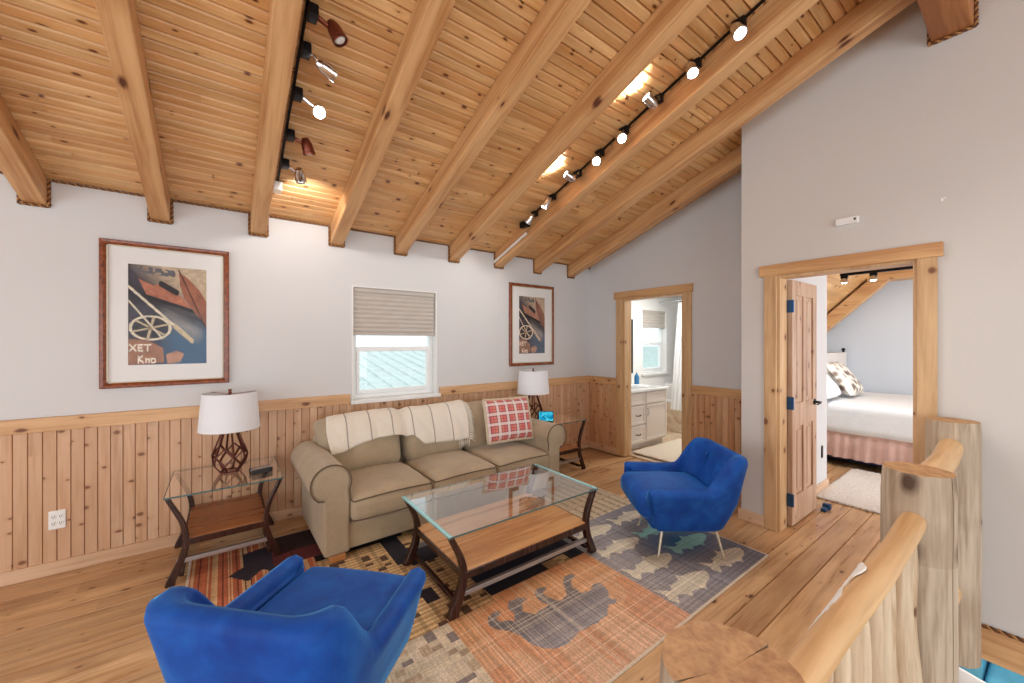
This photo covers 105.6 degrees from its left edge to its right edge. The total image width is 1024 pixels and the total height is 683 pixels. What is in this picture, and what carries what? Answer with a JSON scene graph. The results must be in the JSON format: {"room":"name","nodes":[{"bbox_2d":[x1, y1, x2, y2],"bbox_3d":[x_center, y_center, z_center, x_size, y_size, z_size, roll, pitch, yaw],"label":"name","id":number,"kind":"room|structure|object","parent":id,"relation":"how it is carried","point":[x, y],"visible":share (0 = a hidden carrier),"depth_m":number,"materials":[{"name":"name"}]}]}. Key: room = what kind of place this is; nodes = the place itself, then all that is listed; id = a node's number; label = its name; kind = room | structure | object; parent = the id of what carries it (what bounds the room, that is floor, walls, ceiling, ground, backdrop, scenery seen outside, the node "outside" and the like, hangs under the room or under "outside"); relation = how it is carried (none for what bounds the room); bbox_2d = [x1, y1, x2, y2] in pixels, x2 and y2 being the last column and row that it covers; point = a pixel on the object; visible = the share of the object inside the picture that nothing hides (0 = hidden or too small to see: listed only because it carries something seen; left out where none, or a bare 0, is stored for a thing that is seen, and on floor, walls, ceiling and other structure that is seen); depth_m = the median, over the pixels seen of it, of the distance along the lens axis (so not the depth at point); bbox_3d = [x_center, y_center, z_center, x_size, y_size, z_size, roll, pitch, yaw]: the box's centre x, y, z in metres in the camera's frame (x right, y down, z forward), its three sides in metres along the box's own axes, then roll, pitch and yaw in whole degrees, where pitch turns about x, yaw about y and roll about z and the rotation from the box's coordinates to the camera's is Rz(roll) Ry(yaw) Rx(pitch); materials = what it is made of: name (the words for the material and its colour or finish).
{"room":"living room","nodes":[
{"label":"living room","id":0,"kind":"room"},
{"bbox_2d":[0,171,589,448],"bbox_3d":[-1.978,0.317,3.339,7.801,2.880,0.150,0,0,-37],"label":"wall","id":1,"kind":"structure","parent":0,"point":[290,291],"depth_m":3.16,"materials":[{"name":"paint"}]},
{"bbox_2d":[48,509,65,529],"bbox_3d":[-2.938,1.151,2.510,0.076,0.120,0.012,0,0,-37],"label":"wall outlet","id":2,"kind":"object","parent":1,"relation":"attached to","point":[56,519],"visible":1,"depth_m":2.51,"materials":[{"name":"white plastic"}]},
{"bbox_2d":[99,238,228,388],"bbox_3d":[-2.504,-0.190,2.835,0.710,1.022,0.032,0,0,-37],"label":"framed picture","id":3,"kind":"object","parent":1,"relation":"attached to","point":[164,309],"visible":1,"depth_m":2.81,"materials":[{"name":"multicoloured paper"}]},
{"bbox_2d":[128,264,205,364],"bbox_3d":[-2.508,-0.190,2.841,0.430,0.710,0.001,0,0,-37],"label":"art print","id":4,"kind":"object","parent":3,"relation":"attached to","point":[167,305],"depth_m":2.83},
{"bbox_2d":[0,382,589,572],"bbox_3d":[-1.976,0.995,3.237,7.681,0.865,0.010,0,0,-37],"label":"wainscoting","id":5,"kind":"structure","parent":1,"relation":"attached to","point":[111,483],"depth_m":2.71,"materials":[{"name":"brown wood"}]},
{"bbox_2d":[0,375,589,435],"bbox_3d":[-1.972,0.530,3.232,7.681,0.090,0.030,0,0,-37],"label":"trim","id":6,"kind":"structure","parent":1,"relation":"attached to","point":[57,423],"depth_m":2.81,"materials":[{"name":"brown wood"}]},
{"bbox_2d":[0,441,589,586],"bbox_3d":[-1.972,1.456,3.232,7.681,0.083,0.032,0,0,-37],"label":"baseboard","id":7,"kind":"structure","parent":1,"relation":"attached to","point":[24,574],"depth_m":2.62,"materials":[{"name":"brown wood"}]},
{"bbox_2d":[0,171,589,268],"bbox_3d":[-1.974,-1.035,3.232,7.687,0.019,0.019,0,0,-37],"label":"trim","id":8,"kind":"structure","parent":1,"relation":"attached to","point":[56,181],"depth_m":3.04,"materials":[{"name":"wood"}]},
{"bbox_2d":[350,285,440,404],"bbox_3d":[-1.170,0.029,3.916,0.905,1.105,0.185,0,0,-37],"label":"window","id":9,"kind":"structure","parent":1,"relation":"in","point":[429,389],"depth_m":3.93,"materials":[{"name":"white paint"}]},
{"bbox_2d":[353,287,433,335],"bbox_3d":[-1.168,-0.285,3.900,0.820,0.452,0.057,0,0,-37],"label":"window blind","id":10,"kind":"object","parent":9,"relation":"attached to","point":[378,312],"visible":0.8,"depth_m":3.86,"materials":[{"name":"beige fabric"}]},
{"bbox_2d":[509,282,553,366],"bbox_3d":[0.257,-0.206,4.883,0.714,1.013,0.032,0,0,-37],"label":"framed picture","id":11,"kind":"object","parent":1,"relation":"attached to","point":[531,307],"visible":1,"depth_m":4.87,"materials":[{"name":"paper"}]},
{"bbox_2d":[519,296,544,353],"bbox_3d":[0.253,-0.206,4.888,0.420,0.710,0.001,0,0,-37],"label":"art print","id":12,"kind":"object","parent":11,"relation":"attached to","point":[531,309],"depth_m":4.88},
{"bbox_2d":[631,296,681,385],"bbox_3d":[2.721,0.314,6.824,3.899,2.880,0.150,0,0,-37],"label":"wall","id":13,"kind":"structure","parent":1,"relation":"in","point":[637,306],"depth_m":6.47,"materials":[{"name":"white paint"}]},
{"bbox_2d":[631,319,632,372],"bbox_3d":[1.595,0.074,5.873,0.720,0.840,0.035,0,0,-37],"label":"wall mirror","id":14,"kind":"object","parent":13,"relation":"attached to","point":[631,319],"visible":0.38,"depth_m":6.06,"materials":[{"name":"mirror"}]},
{"bbox_2d":[643,310,664,327],"bbox_3d":[2.354,-0.370,6.512,0.660,0.287,0.057,0,0,-37],"label":"window blind","id":15,"kind":"object","parent":13,"relation":"attached to","point":[651,319],"visible":0.76,"depth_m":6.50,"materials":[{"name":"beige fabric"}]},
{"bbox_2d":[641,309,668,375],"bbox_3d":[2.352,0.014,6.528,0.745,1.080,0.185,0,0,-37],"label":"window","id":16,"kind":"structure","parent":13,"relation":"attached to","point":[662,332],"depth_m":6.69,"materials":[{"name":"white paint"}]},
{"bbox_2d":[659,300,681,410],"bbox_3d":[2.884,0.208,5.929,0.132,1.773,1.450,0,0,-37],"label":"shower curtain","id":17,"kind":"object","parent":13,"relation":"attached to","point":[676,396],"visible":0.13,"depth_m":6.21,"materials":[{"name":"fabric"}]},
{"bbox_2d":[0,0,862,267],"bbox_3d":[0.672,-1.635,3.037,11.700,1.179,3.490,0,0,-37],"label":"ceiling","id":18,"kind":"structure","parent":0,"point":[205,59],"depth_m":2.38,"materials":[{"name":"brown wood"}]},
{"bbox_2d":[0,94,50,207],"bbox_3d":[-2.017,-1.512,1.102,0.145,1.318,3.395,0,0,-37],"label":"ceiling beam","id":19,"kind":"structure","parent":18,"relation":"attached to","point":[19,165],"depth_m":2.23,"materials":[{"name":"brown wood"}]},
{"bbox_2d":[94,0,173,224],"bbox_3d":[-1.539,-1.512,1.456,0.145,1.318,3.395,0,0,-37],"label":"ceiling beam","id":20,"kind":"structure","parent":18,"relation":"attached to","point":[119,21],"depth_m":1.97,"materials":[{"name":"brown wood"}]},
{"bbox_2d":[248,0,302,236],"bbox_3d":[-1.061,-1.512,1.810,0.145,1.318,3.395,0,0,-37],"label":"ceiling beam","id":21,"kind":"structure","parent":18,"relation":"attached to","point":[284,16],"depth_m":2.13,"materials":[{"name":"brown wood"}]},
{"bbox_2d":[273,0,347,193],"bbox_3d":[-1.058,-1.500,2.083,0.208,0.780,2.212,0,0,-37],"label":"track light","id":22,"kind":"object","parent":18,"relation":"attached to","point":[311,15],"visible":0.98,"depth_m":2.08,"materials":[{"name":"black metal"}]},
{"bbox_2d":[328,0,455,247],"bbox_3d":[-0.583,-1.513,2.165,0.145,1.318,3.395,0,0,-37],"label":"ceiling beam","id":23,"kind":"structure","parent":18,"relation":"attached to","point":[427,21],"depth_m":2.29,"materials":[{"name":"brown wood"}]},
{"bbox_2d":[394,0,590,255],"bbox_3d":[-0.105,-1.513,2.519,0.145,1.318,3.395,0,0,-37],"label":"ceiling beam","id":24,"kind":"structure","parent":18,"relation":"attached to","point":[556,18],"depth_m":2.45,"materials":[{"name":"brown wood"}]},
{"bbox_2d":[448,0,711,262],"bbox_3d":[0.373,-1.513,2.874,0.145,1.318,3.395,0,0,-37],"label":"ceiling beam","id":25,"kind":"structure","parent":18,"relation":"attached to","point":[671,17],"depth_m":2.62,"materials":[{"name":"brown wood"}]},
{"bbox_2d":[520,0,765,228],"bbox_3d":[0.767,-1.591,3.031,0.225,0.901,2.462,0,0,-37],"label":"track light","id":26,"kind":"object","parent":18,"relation":"attached to","point":[738,30],"visible":1,"depth_m":2.73,"materials":[{"name":"black metal"}]},
{"bbox_2d":[567,144,741,278],"bbox_3d":[1.806,-1.514,3.937,0.145,1.318,3.395,0,0,-37],"label":"ceiling beam","id":27,"kind":"structure","parent":18,"relation":"attached to","point":[728,165],"depth_m":4.14,"materials":[{"name":"brown wood"}]},
{"bbox_2d":[494,0,818,268],"bbox_3d":[0.851,-1.514,3.228,0.145,1.318,3.395,0,0,-37],"label":"ceiling beam","id":28,"kind":"structure","parent":18,"relation":"attached to","point":[774,16],"depth_m":2.78,"materials":[{"name":"brown wood"}]},
{"bbox_2d":[493,232,526,262],"bbox_3d":[-0.032,-1.026,4.298,0.016,0.224,0.611,0,0,-37],"label":"cable cover","id":29,"kind":"object","parent":28,"relation":"attached to","point":[525,233],"visible":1,"depth_m":4.27,"materials":[{"name":"white plastic"}]},
{"bbox_2d":[533,0,915,273],"bbox_3d":[1.328,-1.514,3.583,0.145,1.318,3.395,0,0,-37],"label":"ceiling beam","id":30,"kind":"structure","parent":18,"relation":"attached to","point":[867,16],"depth_m":2.94,"materials":[{"name":"brown wood"}]},
{"bbox_2d":[0,431,881,682],"bbox_3d":[1.773,1.627,1.556,11.700,0.264,7.185,0,0,-37],"label":"floor","id":31,"kind":"structure","parent":0,"point":[86,624],"depth_m":2.30,"materials":[{"name":"brown wood"}]},
{"bbox_2d":[163,456,283,587],"bbox_3d":[-2.033,1.222,2.776,0.632,0.551,0.616,0,0,-37],"label":"end table","id":32,"kind":"object","parent":31,"relation":"on","point":[213,520],"visible":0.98,"depth_m":2.66,"materials":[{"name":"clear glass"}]},
{"bbox_2d":[188,494,263,537],"bbox_3d":[-2.033,1.236,2.776,0.429,0.028,0.586,0,0,-37],"label":"shelf","id":33,"kind":"object","parent":32,"relation":"attached to","point":[222,518],"depth_m":2.70,"materials":[{"name":"brown wood"}]},
{"bbox_2d":[197,389,259,473],"bbox_3d":[-2.057,0.646,2.833,0.372,0.599,0.372,0,0,42],"label":"table lamp","id":34,"kind":"object","parent":32,"relation":"on","point":[228,411],"visible":1,"depth_m":2.73,"materials":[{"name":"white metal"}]},
{"bbox_2d":[249,464,272,474],"bbox_3d":[-1.820,0.929,2.816,0.080,0.034,0.130,0,0,41],"label":"box","id":35,"kind":"object","parent":32,"relation":"on","point":[265,468],"visible":1,"depth_m":2.79,"materials":[{"name":"plastic"}]},
{"bbox_2d":[185,473,769,682],"bbox_3d":[-0.205,1.495,2.689,3.252,0.004,2.348,0,0,-37],"label":"area rug","id":36,"kind":"object","parent":31,"relation":"on","point":[575,615],"visible":0.48,"depth_m":2.30,"materials":[{"name":"multicoloured carpet"}]},
{"bbox_2d":[144,555,425,682],"bbox_3d":[-0.767,1.140,1.472,0.690,0.706,0.765,0,0,9],"label":"armchair","id":37,"kind":"object","parent":36,"relation":"on","point":[318,624],"visible":1,"depth_m":1.15,"materials":[{"name":"blue fabric"}]},
{"bbox_2d":[258,566,405,630],"bbox_3d":[-0.753,1.141,1.553,0.545,0.210,0.600,0,0,9],"label":"seat cushion","id":38,"kind":"object","parent":37,"relation":"on","point":[365,594],"depth_m":1.62,"materials":[{"name":"blue fabric"}]},
{"bbox_2d":[291,400,566,562],"bbox_3d":[-0.638,1.058,3.573,2.354,0.866,0.942,0,0,-38],"label":"sofa","id":39,"kind":"object","parent":36,"relation":"on","point":[352,497],"visible":0.8,"depth_m":3.13,"materials":[{"name":"beige fabric"}]},
{"bbox_2d":[313,418,400,470],"bbox_3d":[-1.312,0.866,3.326,0.687,0.481,0.316,0,0,-38],"label":"cushion","id":40,"kind":"object","parent":39,"relation":"on","point":[382,450],"depth_m":3.21,"materials":[{"name":"beige fabric"}]},
{"bbox_2d":[349,461,431,521],"bbox_3d":[-1.052,1.167,3.099,0.611,0.275,0.694,0,0,-38],"label":"seat cushion","id":41,"kind":"object","parent":39,"relation":"on","point":[377,489],"depth_m":2.89,"materials":[{"name":"beige fabric"}]},
{"bbox_2d":[325,400,475,454],"bbox_3d":[-0.975,0.804,3.562,1.373,0.430,0.337,0,0,-37],"label":"throw blanket","id":42,"kind":"object","parent":39,"relation":"on","point":[444,421],"visible":0.99,"depth_m":3.49,"materials":[{"name":"beige fabric"}]},
{"bbox_2d":[400,435,462,459],"bbox_3d":[-0.770,0.867,3.744,0.612,0.480,0.324,0,0,-38],"label":"cushion","id":43,"kind":"object","parent":39,"relation":"on","point":[411,447],"depth_m":3.54,"materials":[{"name":"beige fabric"}]},
{"bbox_2d":[404,450,496,499],"bbox_3d":[-0.562,1.166,3.475,0.611,0.275,0.694,0,0,-38],"label":"seat cushion","id":44,"kind":"object","parent":39,"relation":"on","point":[442,468],"depth_m":3.29,"materials":[{"name":"beige fabric"}]},
{"bbox_2d":[463,400,486,448],"bbox_3d":[-0.280,0.866,4.119,0.612,0.483,0.322,0,0,-38],"label":"cushion","id":45,"kind":"object","parent":39,"relation":"on","point":[476,408],"depth_m":3.92,"materials":[{"name":"beige fabric"}]},
{"bbox_2d":[463,441,547,482],"bbox_3d":[-0.073,1.166,3.851,0.611,0.275,0.694,0,0,-38],"label":"seat cushion","id":46,"kind":"object","parent":39,"relation":"on","point":[505,456],"depth_m":3.67,"materials":[{"name":"beige fabric"}]},
{"bbox_2d":[482,396,533,444],"bbox_3d":[-0.035,0.782,3.909,0.532,0.423,0.213,0,0,-29],"label":"throw pillow","id":47,"kind":"object","parent":39,"relation":"on","point":[506,419],"visible":1,"depth_m":3.83,"materials":[{"name":"red fabric"}]},
{"bbox_2d":[402,464,597,621],"bbox_3d":[-0.064,1.266,2.681,1.176,0.453,0.686,0,0,-37],"label":"coffee table","id":48,"kind":"object","parent":36,"relation":"on","point":[473,542],"visible":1,"depth_m":2.56,"materials":[{"name":"clear glass"},{"name":"dark espresso wood"},{"name":"medium brown wood"}]},
{"bbox_2d":[418,493,584,570],"bbox_3d":[-0.064,1.271,2.681,0.987,0.028,0.656,0,0,-37],"label":"shelf","id":49,"kind":"object","parent":48,"relation":"attached to","point":[485,549],"depth_m":2.58,"materials":[{"name":"brown wood"}]},
{"bbox_2d":[621,437,747,557],"bbox_3d":[1.247,1.139,2.920,0.765,0.706,0.690,0,0,1],"label":"armchair","id":50,"kind":"object","parent":36,"relation":"on","point":[699,491],"visible":1,"depth_m":2.65,"materials":[{"name":"blue fabric"}]},
{"bbox_2d":[621,471,707,517],"bbox_3d":[1.164,1.140,2.921,0.600,0.210,0.545,0,0,1],"label":"seat cushion","id":51,"kind":"object","parent":50,"relation":"on","point":[636,485],"depth_m":2.88,"materials":[{"name":"blue fabric"}]},
{"bbox_2d":[531,412,586,469],"bbox_3d":[0.441,1.203,4.611,0.632,0.586,0.616,0,0,-37],"label":"end table","id":52,"kind":"object","parent":31,"relation":"on","point":[559,418],"visible":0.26,"depth_m":4.51,"materials":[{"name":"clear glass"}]},
{"bbox_2d":[517,368,548,418],"bbox_3d":[0.246,0.609,4.503,0.372,0.599,0.372,0,0,25],"label":"table lamp","id":53,"kind":"object","parent":52,"relation":"on","point":[532,382],"visible":0.84,"depth_m":4.36,"materials":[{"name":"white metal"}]},
{"bbox_2d":[538,411,553,422],"bbox_3d":[0.384,0.848,4.384,0.170,0.123,0.080,0,0,1],"label":"smart display","id":54,"kind":"object","parent":52,"relation":"on","point":[548,416],"visible":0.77,"depth_m":4.37,"materials":[{"name":"plastic"}]},
{"bbox_2d":[559,443,578,451],"bbox_3d":[0.441,1.235,4.611,0.429,0.028,0.586,0,0,-37],"label":"shelf","id":55,"kind":"object","parent":52,"relation":"attached to","point":[567,447],"depth_m":4.46,"materials":[{"name":"brown wood"}]},
{"bbox_2d":[631,383,668,449],"bbox_3d":[1.769,0.990,5.657,0.930,1.010,0.582,0,0,-37],"label":"vanity cabinet","id":56,"kind":"object","parent":31,"relation":"on","point":[648,403],"visible":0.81,"depth_m":5.47,"materials":[{"name":"paint"}]},
{"bbox_2d":[631,383,668,392],"bbox_3d":[1.764,0.677,5.663,0.930,0.035,0.565,0,0,-37],"label":"countertop","id":57,"kind":"structure","parent":56,"relation":"on","point":[653,387],"depth_m":5.55,"materials":[{"name":"white stone"}]},
{"bbox_2d":[634,370,638,383],"bbox_3d":[1.898,0.543,5.916,0.074,0.230,0.072,0,0,-7],"label":"soap bottle","id":58,"kind":"object","parent":57,"relation":"on","point":[636,377],"visible":0.94,"depth_m":5.89,"materials":[{"name":"blue plastic"}]},
{"bbox_2d":[631,384,650,387],"bbox_3d":[1.826,0.670,5.697,0.400,0.045,0.400,0,0,-37],"label":"basin","id":59,"kind":"object","parent":57,"relation":"in","point":[632,385],"depth_m":5.69,"materials":[{"name":"white ceramic"}]},
{"bbox_2d":[632,439,681,461],"bbox_3d":[2.290,1.468,5.198,1.151,0.024,0.782,0,0,-37],"label":"bath mat","id":60,"kind":"object","parent":31,"relation":"on","point":[670,451],"visible":0.41,"depth_m":5.16,"materials":[{"name":"beige fabric"}]},
{"bbox_2d":[664,382,681,433],"bbox_3d":[3.302,1.095,6.259,0.920,0.790,1.420,0,0,-37],"label":"bathtub","id":61,"kind":"object","parent":31,"relation":"on","point":[674,417],"visible":0.08,"depth_m":6.41,"materials":[{"name":"beige stone"}]},
{"bbox_2d":[821,502,831,511],"bbox_3d":[2.781,1.472,3.445,0.130,0.050,0.060,0,0,-37],"label":"door stop","id":62,"kind":"object","parent":31,"relation":"on","point":[825,506],"visible":1,"depth_m":3.44,"materials":[{"name":"metal"}]},
{"bbox_2d":[816,469,880,513],"bbox_3d":[3.654,1.486,3.846,1.354,0.035,0.730,0,0,-37],"label":"rug","id":63,"kind":"object","parent":31,"relation":"on","point":[856,488],"visible":0.51,"depth_m":3.83,"materials":[{"name":"beige carpet"}]},
{"bbox_2d":[827,348,912,466],"bbox_3d":[5.025,0.798,4.620,1.844,1.396,2.165,0,0,-37],"label":"bed","id":64,"kind":"object","parent":31,"relation":"on","point":[869,428],"visible":0.4,"depth_m":4.49,"materials":[{"name":"white cloth"},{"name":"pink cloth"}]},
{"bbox_2d":[827,375,840,398],"bbox_3d":[3.894,0.530,4.906,0.700,0.335,0.293,0,0,-37],"label":"bed pillow","id":65,"kind":"object","parent":64,"relation":"on","point":[833,390],"visible":0.35,"depth_m":4.82,"materials":[{"name":"white fabric"}]},
{"bbox_2d":[827,362,862,395],"bbox_3d":[4.495,0.497,5.271,0.620,0.418,0.331,0,0,-37],"label":"bed pillow","id":66,"kind":"object","parent":64,"relation":"on","point":[838,372],"visible":0.94,"depth_m":5.13,"materials":[{"name":"white fabric"}]},
{"bbox_2d":[590,171,741,389],"bbox_3d":[1.871,-0.187,4.596,0.120,3.365,2.415,0,0,-37],"label":"wall","id":67,"kind":"structure","parent":0,"point":[700,244],"depth_m":4.26,"materials":[{"name":"paint"}]},
{"bbox_2d":[590,382,615,447],"bbox_3d":[1.242,0.993,5.330,0.010,0.865,0.461,0,0,-37],"label":"trim","id":68,"kind":"structure","parent":67,"relation":"attached to","point":[602,396],"depth_m":5.31,"materials":[{"name":"brown wood"}]},
{"bbox_2d":[590,441,615,454],"bbox_3d":[1.786,1.454,4.585,0.032,0.083,2.275,0,0,-37],"label":"baseboard","id":69,"kind":"structure","parent":67,"relation":"attached to","point":[594,445],"depth_m":5.29,"materials":[{"name":"brown wood"}]},
{"bbox_2d":[614,283,692,456],"bbox_3d":[1.735,0.424,4.772,0.170,2.142,1.074,0,0,-37],"label":"door frame","id":70,"kind":"structure","parent":67,"relation":"in","point":[623,299],"depth_m":5.05,"materials":[{"name":"brown wood"}]},
{"bbox_2d":[590,376,740,398],"bbox_3d":[1.787,0.529,4.585,0.030,0.090,2.275,0,0,-37],"label":"trim","id":71,"kind":"structure","parent":67,"relation":"attached to","point":[704,390],"depth_m":4.16,"materials":[{"name":"brown wood"}]},
{"bbox_2d":[692,393,740,454],"bbox_3d":[2.231,0.994,3.996,0.010,0.865,0.800,0,0,-37],"label":"trim","id":72,"kind":"structure","parent":67,"relation":"attached to","point":[717,419],"depth_m":4.08,"materials":[{"name":"brown wood"}]},
{"bbox_2d":[787,275,826,484],"bbox_3d":[2.635,-0.201,3.672,1.351,3.395,0.200,0,0,-37],"label":"wall","id":73,"kind":"structure","parent":0,"point":[820,282],"depth_m":3.90,"materials":[{"name":"paint"}]},
{"bbox_2d":[816,478,828,493],"bbox_3d":[2.704,1.452,3.589,1.341,0.090,0.018,0,0,-37],"label":"baseboard","id":74,"kind":"structure","parent":73,"relation":"attached to","point":[824,484],"depth_m":3.86,"materials":[{"name":"brown wood"}]},
{"bbox_2d":[827,274,868,314],"bbox_3d":[4.093,-0.670,5.182,2.750,1.010,0.950,0,0,-37],"label":"ceiling","id":75,"kind":"structure","parent":0,"point":[837,293],"depth_m":5.52,"materials":[{"name":"brown wood"}]},
{"bbox_2d":[827,280,890,331],"bbox_3d":[5.059,-0.549,5.810,0.150,0.993,0.993,0,0,-37],"label":"beam","id":76,"kind":"structure","parent":75,"relation":"attached to","point":[869,288],"depth_m":5.73,"materials":[{"name":"brown wood"}]},
{"bbox_2d":[827,280,912,394],"bbox_3d":[6.643,-0.365,4.179,0.150,3.722,5.600,0,0,-37],"label":"wall","id":77,"kind":"structure","parent":0,"point":[876,337],"depth_m":5.70,"materials":[{"name":"paint"}]},
{"bbox_2d":[741,0,1023,638],"bbox_3d":[3.439,-0.297,1.355,0.120,3.852,4.880,0,0,-37],"label":"wall","id":78,"kind":"structure","parent":0,"point":[896,125],"depth_m":2.38,"materials":[{"name":"paint"}]},
{"bbox_2d":[738,508,763,526],"bbox_3d":[1.977,1.452,3.210,0.020,0.090,0.200,0,0,-37],"label":"baseboard","id":79,"kind":"structure","parent":78,"relation":"attached to","point":[758,519],"depth_m":3.20,"materials":[{"name":"brown wood"}]},
{"bbox_2d":[836,215,858,226],"bbox_3d":[2.338,-0.841,2.711,0.032,0.048,0.124,0,0,-37],"label":"wall sensor","id":80,"kind":"object","parent":78,"relation":"attached to","point":[853,219],"visible":1,"depth_m":2.70,"materials":[{"name":"white plastic"}]},
{"bbox_2d":[759,241,943,531],"bbox_3d":[2.607,0.446,2.973,0.771,2.103,1.004,0,0,-37],"label":"door","id":81,"kind":"structure","parent":78,"relation":"in","point":[790,306],"depth_m":3.08,"materials":[{"name":"brown wood"}]},
{"bbox_2d":[981,627,1023,675],"bbox_3d":[3.799,1.729,0.852,0.138,0.180,3.640,0,0,-37],"label":"trim","id":82,"kind":"structure","parent":78,"relation":"attached to","point":[1001,650],"depth_m":2.17,"materials":[{"name":"brown wood"}]},
{"bbox_2d":[981,623,1023,642],"bbox_3d":[3.214,1.631,1.538,0.026,0.026,1.848,0,0,-37],"label":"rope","id":83,"kind":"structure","parent":78,"relation":"attached to","point":[985,626],"depth_m":2.17,"materials":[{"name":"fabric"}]},
{"bbox_3d":[4.253,-0.759,1.895,1.830,0.045,4.579,0,0,-37],"label":"ceiling","id":84,"kind":"structure","parent":0,"visible":0},
{"bbox_2d":[840,266,912,283],"bbox_3d":[4.130,-0.683,3.479,0.072,0.111,1.870,0,0,-37],"label":"track light","id":85,"kind":"object","parent":84,"relation":"attached to","point":[873,274],"visible":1,"depth_m":4.01,"materials":[{"name":"black metal"}]},
{"bbox_3d":[3.086,4.222,2.977,10.500,0.050,7.900,0,0,-37],"label":"floor","id":86,"kind":"structure","parent":0,"visible":0},
{"bbox_2d":[659,417,982,682],"bbox_3d":[1.441,2.325,1.426,2.947,3.747,0.223,0,0,-37],"label":"log railing","id":87,"kind":"object","parent":86,"relation":"on","point":[911,612],"visible":1,"depth_m":1.40,"materials":[{"name":"brown wood"}]},
{"bbox_2d":[958,667,985,682],"bbox_3d":[4.319,3.734,3.656,0.496,0.928,0.464,0,0,-17],"label":"chair","id":88,"kind":"object","parent":86,"relation":"on","point":[964,676],"visible":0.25,"depth_m":3.83,"materials":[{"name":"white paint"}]},
{"bbox_2d":[959,658,1023,682],"bbox_3d":[5.647,3.716,4.190,0.880,0.960,1.010,0,0,-35],"label":"lounge chair","id":89,"kind":"object","parent":86,"relation":"on","point":[989,672],"visible":0.3,"depth_m":4.25,"materials":[{"name":"blue fabric"}]},
{"bbox_2d":[985,662,1023,682],"bbox_3d":[5.582,3.736,4.145,0.660,0.200,0.640,0,0,-35],"label":"seat cushion","id":90,"kind":"object","parent":89,"relation":"on","point":[994,673],"depth_m":4.24,"materials":[{"name":"blue fabric"}]},
{"bbox_3d":[5.202,-1.132,2.537,4.120,0.060,4.680,0,0,-37],"label":"ceiling","id":91,"kind":"structure","parent":0,"visible":0},
{"bbox_2d":[867,269,912,281],"bbox_3d":[6.644,-0.982,3.774,0.310,0.237,4.750,0,0,-37],"label":"beam","id":92,"kind":"structure","parent":91,"relation":"attached to","point":[900,275],"depth_m":5.37,"materials":[{"name":"brown wood"}]},
{"label":"outside","id":93,"kind":"structure","parent":0,"visible":0},
{"bbox_2d":[360,346,657,389],"bbox_3d":[2.306,0.968,13.659,32.025,1.350,8.807,0,0,-37],"label":"neighbouring roof","id":94,"kind":"structure","parent":93,"point":[378,369],"depth_m":11.38,"materials":[{"name":"metal"}]},
{"bbox_3d":[1.773,-1.668,1.553,12.100,1.470,7.585,0,0,-37],"label":"roof","id":95,"kind":"structure","parent":0,"visible":0},
{"bbox_2d":[917,0,978,46],"bbox_3d":[-0.175,-2.028,0.242,7.009,0.425,0.209,0,0,-37],"label":"ridge beam","id":96,"kind":"structure","parent":95,"relation":"attached to","point":[943,19],"depth_m":2.22,"materials":[{"name":"brown wood"}]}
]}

